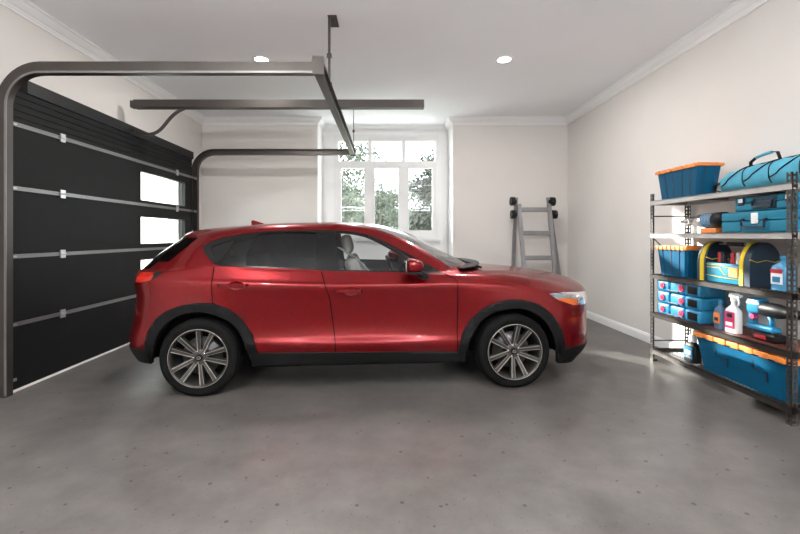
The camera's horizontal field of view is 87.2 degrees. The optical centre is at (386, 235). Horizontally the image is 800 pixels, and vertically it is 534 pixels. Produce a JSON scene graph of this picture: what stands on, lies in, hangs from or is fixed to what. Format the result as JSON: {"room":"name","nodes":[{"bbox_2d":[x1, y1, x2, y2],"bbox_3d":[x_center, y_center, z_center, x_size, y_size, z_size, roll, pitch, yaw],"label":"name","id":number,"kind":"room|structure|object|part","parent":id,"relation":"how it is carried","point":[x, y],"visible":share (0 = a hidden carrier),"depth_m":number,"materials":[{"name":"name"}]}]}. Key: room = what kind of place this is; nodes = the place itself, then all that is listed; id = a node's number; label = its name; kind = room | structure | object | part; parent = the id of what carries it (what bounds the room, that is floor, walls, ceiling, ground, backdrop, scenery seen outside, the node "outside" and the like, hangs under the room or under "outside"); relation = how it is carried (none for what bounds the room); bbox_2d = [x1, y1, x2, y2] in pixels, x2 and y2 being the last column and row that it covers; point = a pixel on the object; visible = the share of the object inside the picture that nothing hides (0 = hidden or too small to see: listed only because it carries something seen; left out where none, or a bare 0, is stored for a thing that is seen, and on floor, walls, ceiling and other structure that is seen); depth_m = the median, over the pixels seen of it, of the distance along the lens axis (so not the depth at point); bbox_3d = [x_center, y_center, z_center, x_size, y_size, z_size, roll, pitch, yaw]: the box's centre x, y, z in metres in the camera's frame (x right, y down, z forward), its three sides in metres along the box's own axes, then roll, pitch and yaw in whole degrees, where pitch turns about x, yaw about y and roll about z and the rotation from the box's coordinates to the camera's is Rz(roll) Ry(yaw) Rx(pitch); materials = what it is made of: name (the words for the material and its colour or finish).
{"room":"garage","nodes":[
{"label":"garage","id":0,"kind":"room"},
{"bbox_2d":[0,4,201,242],"bbox_3d":[-3.350,-0.390,2.190,0.160,3.380,10.780,0,0,0],"label":"wall","id":1,"kind":"structure","parent":0,"point":[22,42],"depth_m":4.70,"materials":[{"name":"paint"}]},
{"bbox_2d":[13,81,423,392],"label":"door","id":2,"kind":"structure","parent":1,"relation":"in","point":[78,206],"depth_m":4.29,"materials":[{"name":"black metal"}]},
{"bbox_3d":[-3.132,1.014,5.080,0.045,0.540,3.240,0,0,0],"label":"panel","id":3,"kind":"part","parent":2,"relation":"part of","materials":[{"name":"black metal"}]},
{"bbox_3d":[-3.132,0.455,5.080,0.045,0.562,3.240,0,0,0],"label":"panel","id":4,"kind":"part","parent":2,"relation":"part of","materials":[{"name":"black metal"}]},
{"bbox_3d":[-3.130,-1.088,5.080,0.040,0.290,3.240,0,0,0],"label":"ribbed panel","id":5,"kind":"part","parent":2,"relation":"part of","materials":[{"name":"black metal"}]},
{"bbox_3d":[-3.132,-0.667,5.080,0.045,0.527,3.240,0,0,0],"label":"panel","id":6,"kind":"part","parent":2,"relation":"part of","materials":[{"name":"black metal"}]},
{"bbox_3d":[-3.132,-0.115,5.080,0.045,0.562,3.240,0,0,0],"label":"panel","id":7,"kind":"part","parent":2,"relation":"part of","materials":[{"name":"black metal"}]},
{"bbox_3d":[-2.771,-1.392,5.103,0.637,0.348,0.035,0,0,0],"label":"lift arm","id":8,"kind":"part","parent":2,"relation":"part of","materials":[{"name":"brown metal"}]},
{"bbox_3d":[-3.133,-0.637,5.880,0.054,0.385,1.180,0,0,0],"label":"pane frame","id":9,"kind":"part","parent":2,"relation":"part of","materials":[{"name":"black plastic"}]},
{"bbox_3d":[-3.133,-0.073,5.880,0.054,0.366,1.180,0,0,0],"label":"pane frame","id":10,"kind":"part","parent":2,"relation":"part of","materials":[{"name":"black plastic"}]},
{"bbox_3d":[-1.330,-1.434,5.120,3.560,0.432,0.100,0,0,0],"label":"door opener rail","id":11,"kind":"part","parent":2,"relation":"part of","materials":[{"name":"grey metal"}]},
{"bbox_3d":[-1.330,-1.603,5.120,3.560,0.095,0.100,0,0,0],"label":"rail","id":12,"kind":"part","parent":2,"relation":"part of","materials":[{"name":"brown metal"}]},
{"bbox_2d":[141,172,167,268],"bbox_3d":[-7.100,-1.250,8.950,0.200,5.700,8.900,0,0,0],"label":"window","id":13,"kind":"structure","parent":0,"point":[153,188],"depth_m":12.59,"materials":[{"name":"white glass"}]},
{"bbox_2d":[28,0,736,124],"bbox_3d":[-0.040,-2.140,2.375,6.780,0.120,11.470,0,0,0],"label":"ceiling","id":14,"kind":"structure","parent":0,"point":[442,53],"depth_m":4.56,"materials":[{"name":"paint"}]},
{"bbox_2d":[0,15,355,397],"bbox_3d":[-1.823,-0.390,5.115,2.697,3.380,3.490,0,0,0],"label":"door track","id":15,"kind":"object","parent":14,"relation":"hanging from","point":[9,87],"visible":0.86,"depth_m":3.39,"materials":[{"name":"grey metal"}]},
{"bbox_3d":[-0.552,-1.360,5.115,0.085,0.084,3.450,0,0,0],"label":"cross rail","id":16,"kind":"part","parent":15,"relation":"part of","materials":[{"name":"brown metal"}]},
{"bbox_2d":[252,56,270,60],"bbox_3d":[-1.480,-2.077,4.950,0.210,0.006,0.210,0,0,0],"label":"recessed light","id":17,"kind":"object","parent":14,"relation":"in","point":[255,58],"visible":0.75,"depth_m":4.91,"materials":[{"name":"paint"}]},
{"bbox_2d":[255,57,267,60],"bbox_3d":[-1.480,-2.078,4.950,0.156,0.003,0.156,0,0,0],"label":"diffuser","id":18,"kind":"object","parent":17,"relation":"attached to","point":[256,58],"depth_m":4.93,"materials":[{"name":"white plastic"}]},
{"bbox_2d":[495,56,512,62],"bbox_3d":[1.380,-2.077,4.950,0.210,0.006,0.210,0,0,0],"label":"recessed light","id":19,"kind":"object","parent":14,"relation":"in","point":[503,59],"visible":1,"depth_m":4.94,"materials":[{"name":"paint"}]},
{"bbox_2d":[497,57,510,62],"bbox_3d":[1.380,-2.078,4.950,0.156,0.003,0.156,0,0,0],"label":"diffuser","id":20,"kind":"object","parent":19,"relation":"attached to","point":[500,59],"depth_m":4.94,"materials":[{"name":"white plastic"}]},
{"bbox_2d":[202,125,567,276],"bbox_3d":[-0.040,-0.390,7.765,6.460,3.380,0.690,0,0,0],"label":"wall","id":21,"kind":"structure","parent":0,"point":[481,167],"depth_m":7.42,"materials":[{"name":"paint"}]},
{"bbox_2d":[334,134,440,240],"bbox_3d":[-0.009,-0.912,7.945,2.033,2.005,0.190,0,0,0],"label":"window","id":22,"kind":"structure","parent":21,"relation":"in","point":[403,166],"depth_m":7.91,"materials":[{"name":"paint"}]},
{"bbox_3d":[-0.009,0.071,7.900,2.033,0.038,0.100,0,0,0],"label":"sill","id":23,"kind":"part","parent":22,"relation":"part of","materials":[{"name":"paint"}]},
{"bbox_2d":[0,318,799,533],"bbox_3d":[-0.040,1.350,2.375,6.780,0.100,11.470,0,0,0],"label":"floor","id":24,"kind":"structure","parent":0,"point":[611,439],"depth_m":2.54,"materials":[{"name":"concrete"}]},
{"bbox_2d":[129,220,586,395],"bbox_3d":[-0.194,0.569,4.411,4.333,1.466,2.130,0,0,-4],"label":"suv","id":25,"kind":"object","parent":24,"relation":"on","point":[278,294],"visible":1,"depth_m":3.53,"materials":[{"name":"red paint"}]},
{"bbox_3d":[-1.248,0.397,3.392,0.245,0.029,0.045,0,0,-4],"label":"door handle","id":26,"kind":"part","parent":25,"relation":"part of","materials":[{"name":"red paint"}]},
{"bbox_3d":[-0.928,0.607,3.468,0.991,0.712,0.083,0,0,-4],"label":"door","id":27,"kind":"part","parent":25,"relation":"part of","materials":[{"name":"red paint"}]},
{"bbox_3d":[-0.546,0.135,3.639,2.069,0.379,0.212,0,0,-4],"label":"window trim","id":28,"kind":"part","parent":25,"relation":"part of","materials":[{"name":"black plastic"}]},
{"bbox_3d":[-0.322,0.452,3.461,0.237,0.029,0.045,0,0,-4],"label":"door handle","id":29,"kind":"part","parent":25,"relation":"part of","materials":[{"name":"red paint"}]},
{"bbox_3d":[-0.248,0.493,4.046,0.308,0.587,0.500,0,0,-4],"label":"seat","id":30,"kind":"part","parent":25,"relation":"part of","materials":[{"name":"leather"}]},
{"bbox_3d":[0.021,0.635,3.566,1.141,0.685,0.140,0,0,-4],"label":"door","id":31,"kind":"part","parent":25,"relation":"part of","materials":[{"name":"red paint"}]},
{"bbox_2d":[387,250,403,265],"bbox_3d":[0.120,0.280,5.387,0.241,0.197,0.221,0,0,0],"label":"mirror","id":32,"kind":"object","parent":25,"relation":"attached to","point":[393,257],"depth_m":5.31,"materials":[{"name":"red plastic"}]},
{"bbox_2d":[404,258,429,279],"bbox_3d":[0.256,0.280,3.492,0.224,0.197,0.238,0,0,0],"label":"mirror","id":33,"kind":"object","parent":25,"relation":"attached to","point":[413,268],"depth_m":3.41,"materials":[{"name":"red plastic"}]},
{"bbox_3d":[0.726,0.271,4.479,0.363,0.043,1.562,0,0,-4],"label":"cowl panel","id":34,"kind":"part","parent":25,"relation":"part of","materials":[{"name":"black plastic"}]},
{"bbox_2d":[447,260,581,287],"bbox_3d":[1.296,0.383,4.521,1.329,0.217,1.627,0,0,-4],"label":"hood","id":35,"kind":"object","parent":25,"relation":"attached to","point":[546,279],"depth_m":3.88,"materials":[{"name":"red paint"}]},
{"bbox_2d":[509,197,560,274],"bbox_3d":[2.570,0.327,6.970,1.055,1.946,0.660,0,0,0],"label":"ladder","id":36,"kind":"object","parent":24,"relation":"on","point":[518,209],"visible":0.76,"depth_m":6.89,"materials":[{"name":"metal"}]},
{"bbox_3d":[2.090,-0.574,6.950,0.096,0.144,0.144,0,0,0],"label":"hinge knob","id":37,"kind":"part","parent":36,"relation":"part of","materials":[{"name":"black plastic"}]},
{"bbox_3d":[2.100,-0.356,6.950,0.096,0.144,0.144,0,0,0],"label":"hinge knob","id":38,"kind":"part","parent":36,"relation":"part of","materials":[{"name":"black plastic"}]},
{"bbox_3d":[2.148,0.322,7.120,0.058,1.917,0.343,0,0,2],"label":"leg","id":39,"kind":"part","parent":36,"relation":"part of","materials":[{"name":"metal"}]},
{"bbox_3d":[2.210,0.375,6.810,0.070,1.810,0.336,0,0,-11],"label":"rail","id":40,"kind":"part","parent":36,"relation":"part of","materials":[{"name":"metal"}]},
{"bbox_3d":[2.704,0.375,6.810,0.070,1.810,0.334,0,0,-9],"label":"rail","id":41,"kind":"part","parent":36,"relation":"part of","materials":[{"name":"metal"}]},
{"bbox_3d":[2.725,-0.569,6.950,0.096,0.144,0.144,0,0,0],"label":"hinge knob","id":42,"kind":"part","parent":36,"relation":"part of","materials":[{"name":"black plastic"}]},
{"bbox_3d":[2.868,0.322,7.120,0.562,1.917,0.066,0,0,-38],"label":"leg","id":43,"kind":"part","parent":36,"relation":"part of","materials":[{"name":"metal"}]},
{"bbox_3d":[2.758,-0.356,6.950,0.096,0.144,0.144,0,0,0],"label":"hinge knob","id":44,"kind":"part","parent":36,"relation":"part of","materials":[{"name":"black plastic"}]},
{"bbox_2d":[650,172,799,426],"bbox_3d":[2.965,0.430,3.639,0.405,1.740,1.546,0,0,0],"label":"shelving unit","id":45,"kind":"object","parent":24,"relation":"on","point":[790,350],"visible":0.66,"depth_m":3.26,"materials":[{"name":"metal"}]},
{"bbox_3d":[2.787,0.430,4.388,0.047,1.740,0.047,0,0,0],"label":"upright post","id":46,"kind":"part","parent":45,"relation":"part of","materials":[{"name":"metal"}]},
{"bbox_2d":[655,245,701,277],"bbox_3d":[2.920,0.245,4.145,0.276,0.300,0.454,0,0,0],"label":"storage tote","id":47,"kind":"object","parent":45,"relation":"on","point":[675,260],"visible":0.84,"depth_m":4.04,"materials":[{"name":"blue plastic"}]},
{"bbox_3d":[2.920,0.117,4.145,0.276,0.043,0.454,0,0,0],"label":"tote lid","id":48,"kind":"part","parent":47,"relation":"part of","materials":[{"name":"orange plastic"}]},
{"bbox_2d":[657,302,713,323],"bbox_3d":[2.912,0.736,4.055,0.266,0.114,0.602,0,0,0],"label":"case","id":49,"kind":"object","parent":45,"relation":"on","point":[700,317],"visible":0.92,"depth_m":3.93,"materials":[{"name":"plastic"}]},
{"bbox_2d":[657,290,725,310],"bbox_3d":[2.912,0.618,4.055,0.266,0.114,0.602,0,0,0],"label":"case","id":50,"kind":"object","parent":49,"relation":"on","point":[696,303],"visible":0.9,"depth_m":3.88,"materials":[{"name":"plastic"}]},
{"bbox_2d":[657,279,725,297],"bbox_3d":[2.912,0.499,4.055,0.266,0.114,0.602,0,0,0],"label":"case","id":51,"kind":"object","parent":50,"relation":"on","point":[670,286],"visible":0.88,"depth_m":3.86,"materials":[{"name":"plastic"}]},
{"bbox_3d":[2.798,0.499,3.845,0.014,0.068,0.120,0,0,0],"label":"dark panel","id":52,"kind":"part","parent":51,"relation":"part of","materials":[{"name":"black plastic"}]},
{"bbox_3d":[2.798,0.618,3.845,0.014,0.068,0.120,0,0,0],"label":"dark panel","id":53,"kind":"part","parent":50,"relation":"part of","materials":[{"name":"black plastic"}]},
{"bbox_3d":[2.798,0.736,3.845,0.014,0.068,0.120,0,0,0],"label":"dark panel","id":54,"kind":"part","parent":49,"relation":"part of","materials":[{"name":"black plastic"}]},
{"bbox_3d":[3.143,0.430,4.388,0.047,1.740,0.047,0,0,0],"label":"upright post","id":55,"kind":"part","parent":45,"relation":"part of","materials":[{"name":"metal"}]},
{"bbox_2d":[655,162,724,199],"bbox_3d":[2.897,-0.515,4.053,0.251,0.300,0.609,0,0,0],"label":"storage tote","id":56,"kind":"object","parent":45,"relation":"on","point":[698,178],"visible":0.98,"depth_m":3.88,"materials":[{"name":"blue plastic"}]},
{"bbox_3d":[2.897,-0.646,4.053,0.251,0.038,0.609,0,0,0],"label":"tote lid","id":57,"kind":"part","parent":56,"relation":"part of","materials":[{"name":"orange plastic"}]},
{"bbox_2d":[683,334,701,363],"bbox_3d":[2.857,1.049,3.930,0.095,0.252,0.150,0,0,0],"label":"bottle","id":58,"kind":"object","parent":45,"relation":"on","point":[691,350],"visible":0.94,"depth_m":3.89,"materials":[{"name":"black plastic"}]},
{"bbox_3d":[2.815,1.087,3.930,0.005,0.105,0.110,0,0,0],"label":"label panel","id":59,"kind":"part","parent":58,"relation":"part of","materials":[{"name":"paper"}]},
{"bbox_2d":[680,212,728,232],"bbox_3d":[2.900,-0.117,3.862,0.136,0.183,0.545,0,0,0],"label":"tool","id":60,"kind":"object","parent":45,"relation":"on","point":[712,222],"visible":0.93,"depth_m":3.73,"materials":[{"name":"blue plastic"}]},
{"bbox_2d":[713,299,725,329],"bbox_3d":[2.857,0.669,3.600,0.075,0.252,0.085,0,0,0],"label":"bottle","id":61,"kind":"object","parent":45,"relation":"on","point":[719,311],"visible":0.95,"depth_m":3.58,"materials":[{"name":"plastic"}]},
{"bbox_3d":[2.824,0.700,3.600,0.005,0.090,0.064,0,0,0],"label":"label panel","id":62,"kind":"part","parent":61,"relation":"part of","materials":[{"name":"orange paper"}]},
{"bbox_3d":[2.963,1.198,3.639,0.403,0.045,1.542,0,0,0],"label":"shelf","id":63,"kind":"part","parent":45,"relation":"part of","materials":[{"name":"metal"}]},
{"bbox_3d":[2.963,0.818,3.639,0.403,0.045,1.542,0,0,0],"label":"shelf","id":64,"kind":"part","parent":45,"relation":"part of","materials":[{"name":"metal"}]},
{"bbox_3d":[2.963,0.417,3.639,0.403,0.045,1.542,0,0,0],"label":"shelf","id":65,"kind":"part","parent":45,"relation":"part of","materials":[{"name":"metal"}]},
{"bbox_3d":[2.963,-0.003,3.639,0.403,0.045,1.542,0,0,0],"label":"shelf","id":66,"kind":"part","parent":45,"relation":"part of","materials":[{"name":"metal"}]},
{"bbox_3d":[2.963,-0.343,3.639,0.403,0.045,1.542,0,0,0],"label":"shelf","id":67,"kind":"part","parent":45,"relation":"part of","materials":[{"name":"metal"}]},
{"bbox_2d":[725,292,742,333],"bbox_3d":[2.857,0.633,3.455,0.073,0.325,0.148,0,0,0],"label":"spray bottle","id":68,"kind":"object","parent":45,"relation":"on","point":[733,313],"visible":1,"depth_m":3.43,"materials":[{"name":"white plastic"}]},
{"bbox_3d":[2.826,0.692,3.465,0.006,0.137,0.094,0,0,0],"label":"label panel","id":69,"kind":"part","parent":68,"relation":"part of","materials":[{"name":"paper"}]},
{"bbox_2d":[697,241,780,286],"bbox_3d":[2.940,0.220,3.531,0.258,0.350,0.557,0,0,0],"label":"tool bag","id":70,"kind":"object","parent":45,"relation":"on","point":[756,261],"visible":0.85,"depth_m":3.35,"materials":[{"name":"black fabric"}]},
{"bbox_2d":[718,252,720,262],"bbox_3d":[2.900,0.254,3.657,0.034,0.240,0.034,0,0,0],"label":"screwdriver","id":71,"kind":"object","parent":70,"relation":"in","point":[719,253],"visible":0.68,"depth_m":3.65,"materials":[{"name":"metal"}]},
{"bbox_2d":[707,262,738,284],"bbox_3d":[2.940,0.312,3.535,0.230,0.165,0.450,0,0,0],"label":"pocket","id":72,"kind":"object","parent":70,"relation":"on","point":[728,273],"depth_m":3.53,"materials":[{"name":"blue fabric"}]},
{"bbox_2d":[721,252,725,262],"bbox_3d":[2.900,0.254,3.621,0.034,0.240,0.034,0,0,0],"label":"screwdriver","id":73,"kind":"object","parent":70,"relation":"in","point":[722,253],"visible":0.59,"depth_m":3.61,"materials":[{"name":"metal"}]},
{"bbox_2d":[725,254,730,263],"bbox_3d":[2.900,0.264,3.571,0.016,0.220,0.056,0,0,0],"label":"pliers","id":74,"kind":"object","parent":70,"relation":"in","point":[726,260],"visible":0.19,"depth_m":3.58,"materials":[{"name":"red plastic"}]},
{"bbox_2d":[730,252,735,263],"bbox_3d":[2.900,0.254,3.521,0.034,0.240,0.034,0,0,0],"label":"screwdriver","id":75,"kind":"object","parent":70,"relation":"in","point":[732,254],"visible":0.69,"depth_m":3.51,"materials":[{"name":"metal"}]},
{"bbox_3d":[2.940,0.070,3.535,0.034,0.034,0.510,0,0,0],"label":"bar handle","id":76,"kind":"part","parent":70,"relation":"part of","materials":[{"name":"metal"}]},
{"bbox_2d":[736,252,740,263],"bbox_3d":[2.900,0.254,3.463,0.034,0.240,0.034,0,0,0],"label":"screwdriver","id":77,"kind":"object","parent":70,"relation":"in","point":[738,254],"visible":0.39,"depth_m":3.46,"materials":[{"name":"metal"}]},
{"bbox_2d":[693,331,799,402],"bbox_3d":[2.962,1.012,3.350,0.391,0.325,0.924,0,0,0],"label":"storage tote","id":78,"kind":"object","parent":45,"relation":"on","point":[759,370],"visible":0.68,"depth_m":3.25,"materials":[{"name":"blue plastic"}]},
{"bbox_3d":[2.962,0.874,3.350,0.391,0.048,0.924,0,0,0],"label":"tote lid","id":79,"kind":"part","parent":78,"relation":"part of","materials":[{"name":"orange plastic"}]},
{"bbox_2d":[713,150,799,191],"bbox_3d":[2.957,-0.506,3.153,0.300,0.282,0.986,0,0,0],"label":"duffel bag","id":80,"kind":"object","parent":45,"relation":"on","point":[773,172],"visible":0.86,"depth_m":3.17,"materials":[{"name":"blue fabric"}]},
{"bbox_3d":[2.902,-0.588,3.222,0.031,0.117,0.272,0,0,0],"label":"carry handle","id":81,"kind":"part","parent":80,"relation":"part of","materials":[{"name":"fabric"}]},
{"bbox_2d":[722,208,799,232],"bbox_3d":[2.944,-0.107,3.195,0.351,0.165,0.650,0,0,0],"label":"tool case","id":82,"kind":"object","parent":45,"relation":"on","point":[766,221],"visible":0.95,"depth_m":3.17,"materials":[{"name":"blue plastic"}]},
{"bbox_3d":[2.785,-0.101,3.197,0.033,0.074,0.213,0,0,0],"label":"case handle","id":83,"kind":"part","parent":82,"relation":"part of","materials":[{"name":"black plastic"}]},
{"bbox_3d":[2.958,-0.154,3.195,0.324,0.072,0.650,0,0,0],"label":"case lid","id":84,"kind":"part","parent":82,"relation":"part of","materials":[{"name":"teal plastic"}]},
{"bbox_2d":[736,191,799,211],"bbox_3d":[2.932,-0.248,3.132,0.296,0.115,0.535,0,0,0],"label":"tool case","id":85,"kind":"object","parent":82,"relation":"on","point":[772,201],"visible":0.83,"depth_m":3.13,"materials":[{"name":"blue plastic"}]},
{"bbox_3d":[2.800,-0.245,3.135,0.033,0.058,0.179,0,0,0],"label":"case handle","id":86,"kind":"part","parent":85,"relation":"part of","materials":[{"name":"black plastic"}]},
{"bbox_3d":[2.946,-0.281,3.132,0.269,0.050,0.535,0,0,0],"label":"case lid","id":87,"kind":"part","parent":85,"relation":"part of","materials":[{"name":"teal plastic"}]},
{"bbox_2d":[746,297,799,343],"bbox_3d":[2.900,0.640,3.123,0.110,0.310,0.455,0,0,0],"label":"cordless drill","id":88,"kind":"object","parent":45,"relation":"on","point":[770,333],"visible":0.94,"depth_m":3.17,"materials":[{"name":"plastic"}]},
{"bbox_2d":[770,256,795,291],"bbox_3d":[2.872,0.269,3.045,0.106,0.252,0.130,0,0,0],"label":"bottle","id":89,"kind":"object","parent":45,"relation":"on","point":[778,270],"visible":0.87,"depth_m":3.02,"materials":[{"name":"plastic"}]},
{"bbox_3d":[2.824,0.305,3.045,0.005,0.090,0.090,0,0,0],"label":"label panel","id":90,"kind":"part","parent":89,"relation":"part of","materials":[{"name":"white paper"}]},
{"bbox_3d":[2.787,0.430,2.889,0.047,1.740,0.047,0,0,0],"label":"upright post","id":91,"kind":"part","parent":45,"relation":"part of","materials":[{"name":"metal"}]},
{"bbox_2d":[568,0,799,345],"bbox_3d":[3.270,-0.390,2.190,0.160,3.380,10.780,0,0,0],"label":"wall","id":92,"kind":"structure","parent":0,"point":[733,98],"depth_m":4.76,"materials":[{"name":"paint"}]},
{"bbox_2d":[0,0,769,131],"bbox_3d":[-0.040,-2.021,2.375,6.460,0.118,11.150,0,0,0],"label":"crown molding","id":93,"kind":"structure","parent":92,"relation":"attached to","point":[25,9],"depth_m":5.39,"materials":[{"name":"paint"}]},
{"bbox_2d":[586,310,799,403],"bbox_3d":[3.182,1.244,2.110,0.016,0.112,10.620,0,0,0],"label":"baseboard","id":94,"kind":"structure","parent":92,"relation":"attached to","point":[628,330],"depth_m":5.45,"materials":[{"name":"paint"}]},
{"label":"outside","id":95,"kind":"structure","parent":0,"visible":0},
{"bbox_3d":[0.000,0.475,15.000,80.000,3.150,110.000,0,0,0],"label":"lawn","id":96,"kind":"structure","parent":95,"visible":0},
{"bbox_2d":[342,179,363,221],"bbox_3d":[-3.138,-1.405,23.965,4.635,4.439,4.955,0,0,28],"label":"tree","id":97,"kind":"object","parent":96,"relation":"on","point":[357,194],"visible":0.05,"depth_m":23.68,"materials":[{"name":"green plant"}]},
{"bbox_2d":[339,143,398,221],"bbox_3d":[-2.100,-1.136,14.666,4.532,6.276,4.472,0,0,-27],"label":"tree","id":98,"kind":"object","parent":96,"relation":"on","point":[361,152],"visible":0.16,"depth_m":14.57,"materials":[{"name":"green plant"}]},
{"bbox_2d":[342,208,412,227],"bbox_3d":[0.481,-1.313,32.454,13.298,1.766,2.980,0,0,0],"label":"hedge","id":99,"kind":"object","parent":96,"relation":"on","point":[387,214],"visible":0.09,"depth_m":31.90,"materials":[{"name":"green plant"}]},
{"bbox_2d":[359,189,397,209],"bbox_3d":[-0.881,-2.483,37.454,5.003,3.688,4.658,0,0,0],"label":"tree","id":100,"kind":"object","parent":96,"relation":"on","point":[377,189],"visible":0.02,"depth_m":36.57,"materials":[{"name":"green plant"}]},
{"bbox_2d":[344,169,427,229],"bbox_3d":[-0.376,-0.652,18.578,4.084,5.312,3.237,0,0,35],"label":"tree","id":101,"kind":"object","parent":96,"relation":"on","point":[384,201],"visible":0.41,"depth_m":18.07,"materials":[{"name":"green plant"}]},
{"bbox_2d":[392,143,433,229],"bbox_3d":[2.613,-2.118,23.022,4.563,6.280,4.702,0,0,-40],"label":"tree","id":102,"kind":"object","parent":96,"relation":"on","point":[423,186],"visible":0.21,"depth_m":22.49,"materials":[{"name":"green plant"}]}
]}

